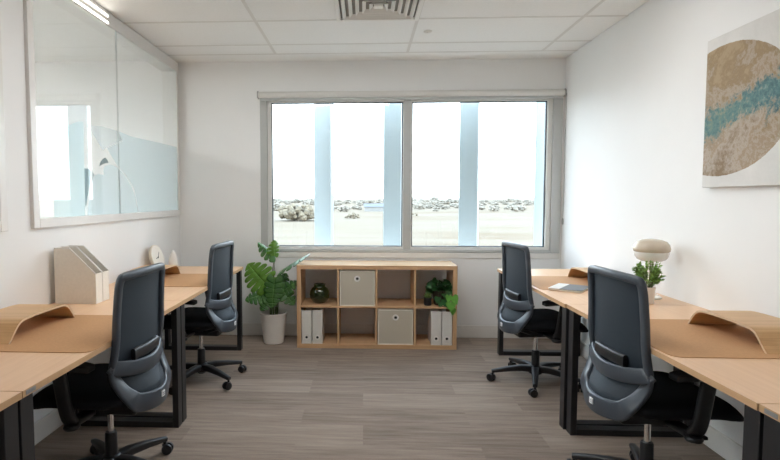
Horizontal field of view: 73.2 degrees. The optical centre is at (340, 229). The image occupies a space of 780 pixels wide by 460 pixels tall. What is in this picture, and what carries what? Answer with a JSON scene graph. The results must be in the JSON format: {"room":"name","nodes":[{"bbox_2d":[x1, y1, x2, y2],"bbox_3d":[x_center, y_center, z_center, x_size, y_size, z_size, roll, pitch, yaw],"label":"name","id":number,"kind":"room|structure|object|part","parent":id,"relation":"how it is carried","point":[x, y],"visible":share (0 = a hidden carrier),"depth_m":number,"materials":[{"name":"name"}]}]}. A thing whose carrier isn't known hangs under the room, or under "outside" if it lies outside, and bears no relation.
{"room":"open-plan office","nodes":[
{"label":"open-plan office","id":0,"kind":"room"},
{"bbox_2d":[0,0,180,422],"bbox_3d":[-1.746,-0.144,1.915,0.100,2.721,6.286,0,3,2],"label":"wall","id":1,"kind":"structure","parent":0,"point":[27,275],"depth_m":2.77,"materials":[{"name":"white paint"}]},
{"bbox_2d":[0,19,7,231],"bbox_3d":[-1.745,-0.673,1.897,0.138,1.444,1.312,0,3,2],"label":"window","id":2,"kind":"structure","parent":1,"relation":"in","point":[3,181],"depth_m":2.54,"materials":[{"name":"white paint"}]},
{"bbox_2d":[34,334,164,444],"bbox_3d":[-1.691,1.156,1.984,0.012,0.118,6.274,0,3,2],"label":"baseboard","id":3,"kind":"structure","parent":1,"relation":"attached to","point":[50,422],"depth_m":2.93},
{"bbox_2d":[23,0,180,228],"bbox_3d":[-1.659,-0.790,3.873,0.138,1.444,2.245,0,3,2],"label":"window","id":4,"kind":"structure","parent":1,"relation":"in","point":[152,168],"depth_m":3.71,"materials":[{"name":"glass"}]},
{"bbox_2d":[260,309,286,344],"bbox_3d":[-0.624,0.904,4.838,0.256,0.283,0.256,0,3,2],"label":"pot","id":5,"kind":"object","parent":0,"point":[273,322],"depth_m":4.75,"materials":[{"name":"white ceramic"}]},
{"bbox_2d":[35,58,565,325],"bbox_3d":[-1.837,-0.338,5.189,8.079,2.721,0.260,0,3,2],"label":"wall","id":6,"kind":"structure","parent":0,"point":[219,104],"depth_m":5.01,"materials":[{"name":"white paint"}]},
{"bbox_2d":[220,323,548,338],"bbox_3d":[0.256,0.975,5.040,3.637,0.118,0.012,0,3,2],"label":"baseboard","id":7,"kind":"structure","parent":6,"relation":"attached to","point":[463,331],"depth_m":5.03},
{"bbox_2d":[263,252,558,258],"bbox_3d":[0.643,0.249,4.981,2.828,0.051,0.010,0,3,2],"label":"trim","id":8,"kind":"structure","parent":6,"relation":"attached to","point":[281,254],"depth_m":4.98,"materials":[{"name":"paint"}]},
{"bbox_2d":[260,98,562,252],"bbox_3d":[0.644,-0.522,4.965,2.828,1.485,0.072,0,3,2],"label":"window","id":9,"kind":"structure","parent":6,"relation":"in","point":[550,235],"depth_m":4.95,"materials":[{"name":"metal"}]},
{"bbox_2d":[257,88,566,224],"bbox_3d":[0.646,-0.672,4.894,2.868,1.249,0.070,0,3,2],"label":"roller blind","id":10,"kind":"object","parent":9,"relation":"attached to","point":[517,93],"visible":1,"depth_m":4.84,"materials":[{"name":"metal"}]},
{"bbox_3d":[2.068,-0.646,4.829,0.022,1.205,0.031,0,3,2],"label":"bead chain","id":11,"kind":"part","parent":10,"relation":"part of","materials":[{"name":"plastic"}]},
{"bbox_2d":[32,0,648,62],"bbox_3d":[-1.976,-1.479,1.911,8.079,0.154,6.656,0,3,2],"label":"ceiling","id":12,"kind":"structure","parent":0,"point":[186,31],"depth_m":4.04,"materials":[{"name":"tile"}]},
{"bbox_2d":[73,0,108,23],"bbox_3d":[-1.614,-1.413,3.155,0.009,0.064,0.860,0,3,2],"label":"ceiling light","id":13,"kind":"object","parent":12,"relation":"attached to","point":[85,4],"visible":1,"depth_m":3.38,"materials":[{"name":"plastic"}]},
{"bbox_2d":[84,0,107,16],"bbox_3d":[-1.611,-1.434,3.154,0.003,0.014,0.840,0,3,2],"label":"diffuser","id":14,"kind":"object","parent":13,"relation":"attached to","point":[86,2],"depth_m":3.41,"materials":[{"name":"plastic"}]},
{"bbox_2d":[334,0,423,21],"bbox_3d":[0.249,-1.484,3.463,0.583,0.025,0.583,0,3,2],"label":"ceiling vent","id":15,"kind":"object","parent":12,"relation":"in","point":[346,10],"visible":1,"depth_m":3.55,"materials":[{"name":"metal"}]},
{"bbox_2d":[35,335,725,459],"bbox_3d":[-1.417,1.272,2.035,9.400,0.120,6.686,0,3,2],"label":"floor","id":16,"kind":"structure","parent":0,"point":[290,402],"depth_m":3.27,"materials":[{"name":"wood-look vinyl plank"}]},
{"bbox_2d":[0,391,21,459],"bbox_3d":[-1.380,0.910,0.933,0.720,0.732,1.452,0,3,2],"label":"desk","id":17,"kind":"object","parent":16,"relation":"on","point":[9,430],"visible":1,"depth_m":1.58,"materials":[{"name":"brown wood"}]},
{"bbox_2d":[0,300,182,459],"bbox_3d":[-1.317,0.825,2.377,0.722,0.732,1.437,0,3,2],"label":"desk","id":18,"kind":"object","parent":16,"relation":"on","point":[26,373],"visible":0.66,"depth_m":1.98,"materials":[{"name":"brown wood"}]},
{"bbox_3d":[-1.338,0.877,1.697,0.678,0.710,0.064,0,3,2],"label":"leg frame","id":19,"kind":"part","parent":18,"relation":"part of","materials":[{"name":"metal"}]},
{"bbox_3d":[-0.987,0.512,1.662,0.002,0.014,0.048,0,3,2],"label":"name plate","id":20,"kind":"part","parent":18,"relation":"part of","materials":[{"name":"metal"}]},
{"bbox_2d":[0,315,112,352],"bbox_3d":[-1.260,0.458,2.353,0.602,0.003,0.640,0,3,2],"label":"desk mat","id":21,"kind":"object","parent":18,"relation":"on","point":[79,333],"visible":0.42,"depth_m":2.27,"materials":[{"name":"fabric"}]},
{"bbox_2d":[0,304,74,343],"bbox_3d":[-1.458,0.411,2.382,0.223,0.087,0.496,0,3,2],"label":"monitor stand","id":22,"kind":"object","parent":21,"relation":"on","point":[11,317],"visible":1,"depth_m":2.35,"materials":[{"name":"brown wood"}]},
{"bbox_2d":[54,246,102,303],"bbox_3d":[-1.503,0.261,2.994,0.240,0.320,0.078,0,3,2],"label":"file holder","id":23,"kind":"object","parent":18,"relation":"on","point":[78,280],"visible":1,"depth_m":2.96,"materials":[{"name":"beige cardboard"}]},
{"bbox_2d":[67,245,108,300],"bbox_3d":[-1.500,0.257,3.071,0.240,0.320,0.078,0,3,2],"label":"file holder","id":24,"kind":"object","parent":18,"relation":"on","point":[105,272],"visible":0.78,"depth_m":3.10,"materials":[{"name":"beige cardboard"}]},
{"bbox_3d":[-1.499,0.256,3.107,0.238,0.318,0.004,0,3,2],"label":"panel","id":25,"kind":"part","parent":24,"relation":"part of","materials":[{"name":"cardboard"}]},
{"bbox_3d":[-1.279,0.796,3.058,0.678,0.710,0.064,0,3,2],"label":"leg frame","id":26,"kind":"part","parent":18,"relation":"part of","materials":[{"name":"metal"}]},
{"bbox_2d":[33,263,173,459],"bbox_3d":[-1.071,0.677,2.437,0.631,1.020,0.651,1,3,11],"label":"office chair","id":27,"kind":"object","parent":16,"relation":"on","point":[136,378],"visible":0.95,"depth_m":2.32,"materials":[{"name":"black fabric"}]},
{"bbox_3d":[-1.130,0.828,2.193,0.067,0.024,0.068,0,3,5],"label":"height knob","id":28,"kind":"part","parent":27,"relation":"part of","materials":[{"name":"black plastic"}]},
{"bbox_3d":[-1.142,0.702,2.233,0.096,0.265,0.172,0,3,5],"label":"armrest","id":29,"kind":"part","parent":27,"relation":"part of","materials":[{"name":"black plastic"}]},
{"bbox_3d":[-1.245,1.095,2.404,0.280,0.061,0.052,-1,4,-21],"label":"leg","id":30,"kind":"part","parent":27,"relation":"part of","materials":[{"name":"black plastic"}]},
{"bbox_3d":[-1.194,1.084,2.602,0.052,0.061,0.280,-3,4,-39],"label":"leg","id":31,"kind":"part","parent":27,"relation":"part of","materials":[{"name":"black plastic"}]},
{"bbox_3d":[-1.123,0.736,2.451,0.500,0.112,0.494,0,3,5],"label":"seat","id":32,"kind":"part","parent":27,"relation":"part of","materials":[{"name":"black fabric"}]},
{"bbox_3d":[-0.993,0.788,2.441,0.235,0.062,0.300,0,3,5],"label":"arm","id":33,"kind":"part","parent":27,"relation":"part of","materials":[{"name":"black plastic"}]},
{"bbox_3d":[-0.915,1.094,2.425,0.280,0.061,0.052,1,3,14],"label":"leg","id":34,"kind":"part","parent":27,"relation":"part of","materials":[{"name":"black plastic"}]},
{"bbox_3d":[-0.918,0.380,2.410,0.084,0.422,0.472,0,3,5],"label":"frame","id":35,"kind":"part","parent":27,"relation":"part of","materials":[{"name":"grey plastic"}]},
{"bbox_3d":[-0.990,1.083,2.614,0.052,0.061,0.280,2,4,32],"label":"leg","id":36,"kind":"part","parent":27,"relation":"part of","materials":[{"name":"black plastic"}]},
{"bbox_2d":[76,266,242,421],"bbox_3d":[-1.253,0.737,3.866,0.720,0.732,1.542,0,3,2],"label":"desk","id":37,"kind":"object","parent":16,"relation":"on","point":[185,294],"visible":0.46,"depth_m":3.44,"materials":[{"name":"brown wood"}]},
{"bbox_3d":[-1.276,0.792,3.133,0.678,0.710,0.064,0,3,2],"label":"leg frame","id":38,"kind":"part","parent":37,"relation":"part of","materials":[{"name":"metal"}]},
{"bbox_2d":[148,245,164,264],"bbox_3d":[-1.524,0.233,4.316,0.081,0.210,0.216,0,3,7],"label":"clock","id":39,"kind":"object","parent":37,"relation":"on","point":[155,254],"visible":0.73,"depth_m":4.29,"materials":[{"name":"plastic"}]},
{"bbox_2d":[168,250,177,264],"bbox_3d":[-1.434,0.257,4.464,0.080,0.155,0.080,0,3,2],"label":"bud vase","id":40,"kind":"object","parent":37,"relation":"on","point":[173,260],"visible":0.74,"depth_m":4.44,"materials":[{"name":"white ceramic"}]},
{"bbox_2d":[164,274,207,286],"bbox_3d":[-1.201,0.370,3.844,0.590,0.003,0.600,0,3,2],"label":"desk mat","id":41,"kind":"object","parent":37,"relation":"on","point":[171,280],"visible":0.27,"depth_m":3.79,"materials":[{"name":"fabric"}]},
{"bbox_2d":[131,265,180,273],"bbox_3d":[-1.392,0.322,3.894,0.223,0.087,0.496,0,3,2],"label":"monitor stand","id":42,"kind":"object","parent":41,"relation":"on","point":[169,269],"visible":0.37,"depth_m":4.09,"materials":[{"name":"brown wood"}]},
{"bbox_3d":[-1.212,0.705,4.599,0.678,0.710,0.064,0,3,2],"label":"leg frame","id":43,"kind":"part","parent":37,"relation":"part of","materials":[{"name":"metal"}]},
{"bbox_2d":[163,240,246,394],"bbox_3d":[-1.051,0.596,3.816,0.638,1.020,0.668,0,3,7],"label":"office chair","id":44,"kind":"object","parent":16,"relation":"on","point":[219,315],"visible":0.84,"depth_m":3.70,"materials":[{"name":"black plastic"}]},
{"bbox_3d":[-1.196,1.010,3.842,0.280,0.061,0.052,0,3,2],"label":"leg","id":45,"kind":"part","parent":44,"relation":"part of","materials":[{"name":"black plastic"}]},
{"bbox_3d":[-1.089,0.621,3.602,0.096,0.265,0.172,0,3,7],"label":"armrest","id":46,"kind":"part","parent":44,"relation":"part of","materials":[{"name":"black plastic"}]},
{"bbox_3d":[-1.084,1.020,3.672,0.052,0.061,0.280,1,4,20],"label":"leg","id":47,"kind":"part","parent":44,"relation":"part of","materials":[{"name":"black plastic"}]},
{"bbox_3d":[-1.062,0.655,3.818,0.500,0.112,0.494,0,3,7],"label":"seat","id":48,"kind":"part","parent":44,"relation":"part of","materials":[{"name":"black fabric"}]},
{"bbox_3d":[-0.933,0.707,3.804,0.235,0.062,0.300,0,3,7],"label":"arm","id":49,"kind":"part","parent":44,"relation":"part of","materials":[{"name":"black plastic"}]},
{"bbox_3d":[-0.887,1.017,3.726,0.280,0.061,0.052,3,4,38],"label":"leg","id":50,"kind":"part","parent":44,"relation":"part of","materials":[{"name":"black plastic"}]},
{"bbox_3d":[-0.858,0.299,3.770,0.084,0.422,0.472,0,3,7],"label":"frame","id":51,"kind":"part","parent":44,"relation":"part of","materials":[{"name":"grey plastic"}]},
{"bbox_3d":[-0.878,1.005,3.930,0.280,0.061,0.052,-2,4,-33],"label":"leg","id":52,"kind":"part","parent":44,"relation":"part of","materials":[{"name":"black plastic"}]},
{"bbox_2d":[244,240,309,344],"bbox_3d":[-0.579,0.569,4.806,0.595,0.956,0.288,0,3,-5],"label":"monstera","id":53,"kind":"object","parent":16,"relation":"on","point":[273,321],"visible":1,"depth_m":4.72,"materials":[{"name":"green plant"}]},
{"bbox_2d":[297,260,457,349],"bbox_3d":[0.321,0.677,4.795,1.410,0.742,0.378,0,3,2],"label":"cube shelf","id":54,"kind":"object","parent":16,"relation":"on","point":[331,340],"visible":0.8,"depth_m":4.65,"materials":[{"name":"brown wood"}]},
{"bbox_3d":[-0.366,0.675,4.825,0.036,0.670,0.378,0,3,2],"label":"panel","id":55,"kind":"part","parent":54,"relation":"part of","materials":[{"name":"brown wood"}]},
{"bbox_2d":[301,308,312,343],"bbox_3d":[-0.301,0.862,4.779,0.093,0.302,0.258,0,3,2],"label":"ring binder","id":56,"kind":"object","parent":54,"relation":"on","point":[306,314],"visible":0.88,"depth_m":4.66,"materials":[{"name":"white paint"}]},
{"bbox_3d":[-0.259,0.863,4.779,0.004,0.300,0.250,0,3,2],"label":"panel","id":57,"kind":"part","parent":56,"relation":"part of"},
{"bbox_2d":[312,308,324,343],"bbox_3d":[-0.205,0.862,4.774,0.093,0.302,0.258,0,3,2],"label":"ring binder","id":58,"kind":"object","parent":54,"relation":"on","point":[318,331],"visible":0.99,"depth_m":4.65,"materials":[{"name":"cardboard"}]},
{"bbox_3d":[-0.247,0.863,4.779,0.004,0.300,0.250,0,3,2],"label":"panel","id":59,"kind":"part","parent":58,"relation":"part of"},
{"bbox_3d":[-0.162,0.864,4.775,0.004,0.300,0.250,0,3,2],"label":"panel","id":60,"kind":"part","parent":58,"relation":"part of","materials":[{"name":"cardboard"}]},
{"bbox_2d":[310,283,329,303],"bbox_3d":[-0.195,0.583,4.763,0.182,0.175,0.182,0,3,2],"label":"vase","id":61,"kind":"object","parent":54,"relation":"on","point":[319,294],"visible":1,"depth_m":4.70,"materials":[{"name":"green glass"}]},
{"bbox_2d":[340,269,374,305],"bbox_3d":[0.151,0.511,4.787,0.310,0.314,0.347,0,3,2],"label":"storage box","id":62,"kind":"object","parent":54,"relation":"on","point":[357,287],"visible":0.92,"depth_m":4.62,"materials":[{"name":"beige fabric"}]},
{"bbox_3d":[0.321,1.029,4.816,1.410,0.036,0.378,0,3,2],"label":"shelf","id":63,"kind":"part","parent":54,"relation":"part of","materials":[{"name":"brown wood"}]},
{"bbox_3d":[0.321,0.324,4.774,1.410,0.036,0.378,0,3,2],"label":"shelf","id":64,"kind":"part","parent":54,"relation":"part of","materials":[{"name":"brown wood"}]},
{"bbox_2d":[377,308,412,344],"bbox_3d":[0.490,0.855,4.793,0.310,0.314,0.347,0,3,2],"label":"storage box","id":65,"kind":"object","parent":54,"relation":"on","point":[394,325],"visible":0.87,"depth_m":4.63,"materials":[{"name":"beige fabric"}]},
{"bbox_2d":[424,292,431,305],"bbox_3d":[0.773,0.616,4.655,0.080,0.122,0.079,0,3,2],"label":"potted succulent","id":66,"kind":"object","parent":54,"relation":"on","point":[427,297],"visible":1,"depth_m":4.63,"materials":[{"name":"ceramic"}]},
{"bbox_2d":[424,297,431,305],"bbox_3d":[0.773,0.641,4.659,0.074,0.070,0.074,0,3,2],"label":"pot","id":67,"kind":"object","parent":66,"relation":"on","point":[427,300],"depth_m":4.63,"materials":[{"name":"ceramic"}]},
{"bbox_2d":[428,309,441,344],"bbox_3d":[0.845,0.865,4.729,0.093,0.302,0.258,0,3,2],"label":"magazine file","id":68,"kind":"object","parent":54,"relation":"on","point":[434,318],"visible":1,"depth_m":4.61,"materials":[{"name":"cardboard"}]},
{"bbox_3d":[0.803,0.866,4.733,0.004,0.300,0.250,0,3,2],"label":"panel","id":69,"kind":"part","parent":68,"relation":"part of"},
{"bbox_2d":[425,277,457,314],"bbox_3d":[0.888,0.590,4.676,0.285,0.312,0.267,0,3,2],"label":"ivy","id":70,"kind":"object","parent":54,"relation":"in","point":[442,295],"visible":0.98,"depth_m":4.62,"materials":[{"name":"plant"}]},
{"bbox_2d":[432,290,444,304],"bbox_3d":[0.890,0.608,4.692,0.142,0.134,0.133,0,3,2],"label":"pot","id":71,"kind":"object","parent":70,"relation":"on","point":[437,294],"depth_m":4.63,"materials":[{"name":"ceramic"}]},
{"bbox_2d":[440,309,451,344],"bbox_3d":[0.939,0.865,4.725,0.093,0.302,0.258,0,3,2],"label":"magazine file","id":72,"kind":"object","parent":54,"relation":"on","point":[446,317],"visible":0.92,"depth_m":4.60,"materials":[{"name":"cardboard"}]},
{"bbox_3d":[0.897,0.866,4.729,0.004,0.300,0.250,0,3,2],"label":"panel","id":73,"kind":"part","parent":72,"relation":"part of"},
{"bbox_3d":[1.007,0.679,4.765,0.036,0.670,0.378,0,3,2],"label":"panel","id":74,"kind":"part","parent":54,"relation":"part of","materials":[{"name":"brown wood"}]},
{"bbox_2d":[486,241,587,397],"bbox_3d":[1.442,0.599,3.766,0.620,1.020,0.666,-2,4,-30],"label":"office chair","id":75,"kind":"object","parent":16,"relation":"on","point":[517,315],"visible":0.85,"depth_m":3.66,"materials":[{"name":"black plastic"}]},
{"bbox_3d":[1.236,1.013,3.796,0.280,0.061,0.052,0,3,2],"label":"leg","id":76,"kind":"part","parent":75,"relation":"part of","materials":[{"name":"black plastic"}]},
{"bbox_3d":[1.244,0.301,3.734,0.084,0.422,0.472,0,3,-5],"label":"frame","id":77,"kind":"part","parent":75,"relation":"part of","materials":[{"name":"grey plastic"}]},
{"bbox_3d":[1.363,1.004,3.956,0.052,0.061,0.280,-1,4,-15],"label":"leg","id":78,"kind":"part","parent":75,"relation":"part of","materials":[{"name":"black plastic"}]},
{"bbox_3d":[1.319,0.710,3.764,0.235,0.062,0.300,0,3,-5],"label":"arm","id":79,"kind":"part","parent":75,"relation":"part of","materials":[{"name":"black plastic"}]},
{"bbox_3d":[1.349,1.023,3.626,0.052,0.061,0.280,1,4,20],"label":"leg","id":80,"kind":"part","parent":75,"relation":"part of","materials":[{"name":"black plastic"}]},
{"bbox_3d":[1.554,1.008,3.885,0.280,0.061,0.052,-2,4,-33],"label":"leg","id":81,"kind":"part","parent":75,"relation":"part of","materials":[{"name":"black plastic"}]},
{"bbox_3d":[1.449,0.657,3.771,0.500,0.112,0.494,0,3,-5],"label":"seat","id":82,"kind":"part","parent":75,"relation":"part of","materials":[{"name":"black fabric"}]},
{"bbox_3d":[1.465,0.623,3.553,0.096,0.265,0.172,0,3,-5],"label":"armrest","id":83,"kind":"part","parent":75,"relation":"part of","materials":[{"name":"black plastic"}]},
{"bbox_3d":[1.452,0.750,3.513,0.067,0.024,0.068,0,3,-5],"label":"height knob","id":84,"kind":"part","parent":75,"relation":"part of","materials":[{"name":"black plastic"}]},
{"bbox_3d":[1.546,1.020,3.681,0.280,0.061,0.052,3,4,38],"label":"leg","id":85,"kind":"part","parent":75,"relation":"part of","materials":[{"name":"black plastic"}]},
{"bbox_2d":[497,269,691,428],"bbox_3d":[1.660,0.746,3.720,0.717,0.732,1.502,0,3,2],"label":"desk","id":86,"kind":"object","parent":16,"relation":"on","point":[562,298],"visible":0.33,"depth_m":3.07,"materials":[{"name":"brown wood"}]},
{"bbox_3d":[1.682,0.715,4.434,0.675,0.710,0.064,0,3,2],"label":"leg frame","id":87,"kind":"part","parent":86,"relation":"part of","materials":[{"name":"metal"}]},
{"bbox_2d":[532,276,587,289],"bbox_3d":[1.623,0.378,3.709,0.595,0.003,0.605,0,3,2],"label":"desk mat","id":88,"kind":"object","parent":86,"relation":"on","point":[541,282],"visible":0.3,"depth_m":3.75,"materials":[{"name":"fabric"}]},
{"bbox_2d":[548,283,587,292],"bbox_3d":[1.509,0.386,3.449,0.206,0.012,0.240,3,4,38],"label":"notebook","id":89,"kind":"object","parent":88,"relation":"on","point":[560,286],"visible":0.91,"depth_m":3.42,"materials":[{"name":"paper"}]},
{"bbox_2d":[567,267,587,276],"bbox_3d":[1.829,0.332,3.733,0.223,0.087,0.496,0,3,2],"label":"monitor stand","id":90,"kind":"object","parent":88,"relation":"on","point":[574,271],"visible":0.35,"depth_m":3.94,"materials":[{"name":"brown wood"}]},
{"bbox_3d":[1.620,0.799,3.008,0.675,0.710,0.064,0,3,2],"label":"leg frame","id":91,"kind":"part","parent":86,"relation":"part of","materials":[{"name":"metal"}]},
{"bbox_2d":[632,260,664,303],"bbox_3d":[1.748,0.298,2.972,0.172,0.250,0.174,1,3,12],"label":"potted plant","id":92,"kind":"object","parent":86,"relation":"on","point":[655,272],"visible":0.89,"depth_m":2.95,"materials":[{"name":"green plant"}]},
{"bbox_3d":[1.748,0.374,2.984,0.086,0.096,0.086,0,3,2],"label":"pot","id":93,"kind":"part","parent":92,"relation":"part of","materials":[{"name":"white ceramic"}]},
{"bbox_2d":[633,239,670,299],"bbox_3d":[1.868,0.233,3.157,0.217,0.358,0.251,0,3,2],"label":"table lamp","id":94,"kind":"object","parent":86,"relation":"on","point":[658,250],"visible":0.77,"depth_m":3.06,"materials":[{"name":"beige metal"}]},
{"bbox_3d":[1.859,0.162,3.127,0.184,0.060,0.184,0,3,2],"label":"lamp shade","id":95,"kind":"part","parent":94,"relation":"part of","materials":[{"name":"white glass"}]},
{"bbox_3d":[1.859,0.094,3.123,0.200,0.078,0.200,0,3,2],"label":"lamp shade","id":96,"kind":"part","parent":94,"relation":"part of","materials":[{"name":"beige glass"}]},
{"bbox_2d":[567,265,743,459],"bbox_3d":[1.394,0.684,2.334,0.623,1.016,0.648,0,3,-2],"label":"office chair","id":97,"kind":"object","parent":16,"relation":"on","point":[619,382],"visible":0.96,"depth_m":2.21,"materials":[{"name":"black plastic"}]},
{"bbox_3d":[1.241,1.092,2.467,0.280,0.061,0.052,3,4,37],"label":"leg","id":98,"kind":"part","parent":97,"relation":"part of","materials":[{"name":"black plastic"}]},
{"bbox_3d":[1.212,0.385,2.315,0.084,0.422,0.472,0,3,-2],"label":"frame","id":99,"kind":"part","parent":97,"relation":"part of","materials":[{"name":"grey plastic"}]},
{"bbox_3d":[1.437,1.088,2.525,0.052,0.061,0.280,1,4,19],"label":"leg","id":100,"kind":"part","parent":97,"relation":"part of","materials":[{"name":"black plastic"}]},
{"bbox_3d":[1.288,0.794,2.341,0.235,0.062,0.300,0,3,-2],"label":"arm","id":101,"kind":"part","parent":97,"relation":"part of","materials":[{"name":"black plastic"}]},
{"bbox_3d":[1.419,0.742,2.341,0.500,0.112,0.494,0,3,-2],"label":"seat","id":102,"kind":"part","parent":97,"relation":"part of","materials":[{"name":"black fabric"}]},
{"bbox_3d":[1.423,0.708,2.123,0.096,0.265,0.172,0,3,-2],"label":"armrest","id":103,"kind":"part","parent":97,"relation":"part of","materials":[{"name":"black plastic"}]},
{"bbox_3d":[1.407,0.834,2.084,0.067,0.024,0.068,0,3,-2],"label":"height knob","id":104,"kind":"part","parent":97,"relation":"part of","materials":[{"name":"black plastic"}]},
{"bbox_2d":[566,304,779,459],"bbox_3d":[1.602,0.833,2.251,0.706,0.732,1.437,0,3,2],"label":"desk","id":105,"kind":"object","parent":16,"relation":"on","point":[752,382],"visible":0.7,"depth_m":1.89,"materials":[{"name":"brown wood"}]},
{"bbox_3d":[1.622,0.803,2.933,0.664,0.710,0.064,0,3,2],"label":"leg frame","id":106,"kind":"part","parent":105,"relation":"part of","materials":[{"name":"metal"}]},
{"bbox_2d":[650,319,779,358],"bbox_3d":[1.561,0.464,2.266,0.595,0.003,0.630,0,3,2],"label":"desk mat","id":107,"kind":"object","parent":105,"relation":"on","point":[672,337],"visible":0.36,"depth_m":2.19,"materials":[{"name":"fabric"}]},
{"bbox_2d":[688,310,779,353],"bbox_3d":[1.754,0.420,2.239,0.223,0.087,0.496,0,3,2],"label":"monitor stand","id":108,"kind":"object","parent":107,"relation":"on","point":[766,328],"visible":1,"depth_m":2.18,"materials":[{"name":"brown wood"}]},
{"bbox_3d":[1.563,0.884,1.571,0.664,0.710,0.064,0,3,2],"label":"leg frame","id":109,"kind":"part","parent":105,"relation":"part of","materials":[{"name":"metal"}]},
{"bbox_2d":[759,404,779,459],"bbox_3d":[1.540,0.918,0.807,0.705,0.732,1.452,0,3,2],"label":"desk","id":110,"kind":"object","parent":16,"relation":"on","point":[771,434],"visible":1,"depth_m":1.49,"materials":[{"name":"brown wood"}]},
{"bbox_3d":[1.218,0.522,1.480,0.002,0.014,0.048,0,3,2],"label":"name plate","id":111,"kind":"part","parent":110,"relation":"part of","materials":[{"name":"metal"}]},
{"bbox_2d":[561,0,779,445],"bbox_3d":[1.997,-0.134,1.753,0.120,2.721,6.286,0,3,2],"label":"wall","id":112,"kind":"structure","parent":0,"point":[634,116],"depth_m":3.22,"materials":[{"name":"white paint"}]},
{"bbox_2d":[580,340,742,459],"bbox_3d":[1.931,1.165,1.827,0.012,0.118,6.274,0,3,2],"label":"baseboard","id":113,"kind":"structure","parent":112,"relation":"attached to","point":[717,441],"depth_m":2.70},
{"bbox_2d":[702,9,779,187],"bbox_3d":[1.941,-0.583,2.313,0.035,0.774,0.960,0,3,2],"label":"canvas painting","id":114,"kind":"object","parent":112,"relation":"attached to","point":[742,126],"visible":1,"depth_m":2.50},
{"label":"outside","id":115,"kind":"structure","parent":0,"visible":0},
{"bbox_2d":[314,104,333,244],"bbox_3d":[-0.182,-0.102,5.623,0.196,4.800,0.080,2,4,26],"label":"facade fin","id":116,"kind":"object","parent":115,"point":[323,113],"visible":0.2,"depth_m":5.56,"materials":[{"name":"glass"}]},
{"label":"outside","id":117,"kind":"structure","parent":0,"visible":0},
{"bbox_2d":[383,103,401,245],"bbox_3d":[0.557,-0.100,5.591,0.196,4.800,0.080,2,4,26],"label":"facade fin","id":118,"kind":"object","parent":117,"point":[392,173],"visible":0.15,"depth_m":5.52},
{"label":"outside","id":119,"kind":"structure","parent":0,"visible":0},
{"bbox_2d":[458,103,479,245],"bbox_3d":[1.357,-0.098,5.556,0.196,4.800,0.080,2,4,26],"label":"facade fin","id":120,"kind":"object","parent":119,"point":[469,149],"visible":0.2,"depth_m":5.49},
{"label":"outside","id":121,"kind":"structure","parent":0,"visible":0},
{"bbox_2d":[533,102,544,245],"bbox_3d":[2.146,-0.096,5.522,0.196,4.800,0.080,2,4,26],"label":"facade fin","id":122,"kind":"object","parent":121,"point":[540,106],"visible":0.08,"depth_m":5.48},
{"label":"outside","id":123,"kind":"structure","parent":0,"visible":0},
{"bbox_2d":[274,200,533,245],"bbox_3d":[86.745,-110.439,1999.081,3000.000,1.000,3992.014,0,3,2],"label":"ground","id":124,"kind":"structure","parent":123,"point":[429,228],"depth_m":127.69,"materials":[{"name":"sand"}]},
{"bbox_2d":[274,203,281,210],"bbox_3d":[-38.100,-13.240,309.267,8.621,4.797,8.426,-1,4,-16],"label":"tree","id":125,"kind":"object","parent":124,"relation":"on","point":[276,206],"visible":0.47,"depth_m":307.20,"materials":[{"name":"green plant"}]},
{"bbox_2d":[277,203,313,220],"bbox_3d":[-13.842,-5.672,171.898,14.043,5.901,13.800,0,3,2],"label":"bush","id":126,"kind":"object","parent":124,"relation":"on","point":[290,212],"visible":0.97,"depth_m":167.51,"materials":[{"name":"green plant"}]},
{"bbox_2d":[338,205,350,211],"bbox_3d":[1.640,-11.580,290.157,7.566,3.686,7.741,0,3,1],"label":"tree","id":127,"kind":"object","parent":124,"relation":"on","point":[342,208],"visible":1,"depth_m":288.45,"materials":[{"name":"green plant"}]},
{"bbox_2d":[345,212,359,218],"bbox_3d":[4.109,-5.028,189.953,5.574,2.367,5.712,0,3,2],"label":"bush","id":128,"kind":"object","parent":124,"relation":"on","point":[353,215],"visible":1,"depth_m":188.91,"materials":[{"name":"green plant"}]},
{"bbox_2d":[366,199,375,203],"bbox_3d":[34.207,-31.374,601.143,12.665,6.336,11.563,1,4,18],"label":"tree","id":129,"kind":"object","parent":124,"relation":"on","point":[369,201],"visible":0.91,"depth_m":597.08,"materials":[{"name":"green plant"}]},
{"bbox_2d":[364,204,382,210],"bbox_3d":[19.480,-12.565,299.218,12.800,4.400,9.200,0,3,2],"label":"shed","id":130,"kind":"object","parent":124,"relation":"on","point":[367,207],"visible":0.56,"depth_m":295.36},
{"bbox_2d":[275,195,533,199],"bbox_3d":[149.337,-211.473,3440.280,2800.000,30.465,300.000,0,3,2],"label":"hills","id":131,"kind":"structure","parent":124,"relation":"on","point":[499,197],"depth_m":3321.31,"materials":[{"name":"white"}]},
{"bbox_2d":[413,204,425,209],"bbox_3d":[51.797,-14.882,345.681,8.417,3.565,7.685,1,3,9],"label":"tree","id":132,"kind":"object","parent":124,"relation":"on","point":[418,206],"visible":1,"depth_m":343.29,"materials":[{"name":"green plant"}]},
{"bbox_2d":[442,200,453,204],"bbox_3d":[127.377,-32.546,625.271,13.033,6.076,13.334,2,4,32],"label":"tree","id":133,"kind":"object","parent":124,"relation":"on","point":[447,202],"visible":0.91,"depth_m":623.22,"materials":[{"name":"green plant"}]},
{"bbox_2d":[488,207,498,211],"bbox_3d":[85.144,-11.306,292.660,5.862,2.681,5.352,0,3,-1],"label":"tree","id":134,"kind":"object","parent":124,"relation":"on","point":[491,208],"visible":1,"depth_m":290.99,"materials":[{"name":"green plant"}]},
{"bbox_2d":[510,205,525,211],"bbox_3d":[97.884,-11.561,288.438,8.571,3.698,9.388,0,3,-1],"label":"tree","id":135,"kind":"object","parent":124,"relation":"on","point":[513,208],"visible":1,"depth_m":286.83,"materials":[{"name":"green plant"}]}
]}

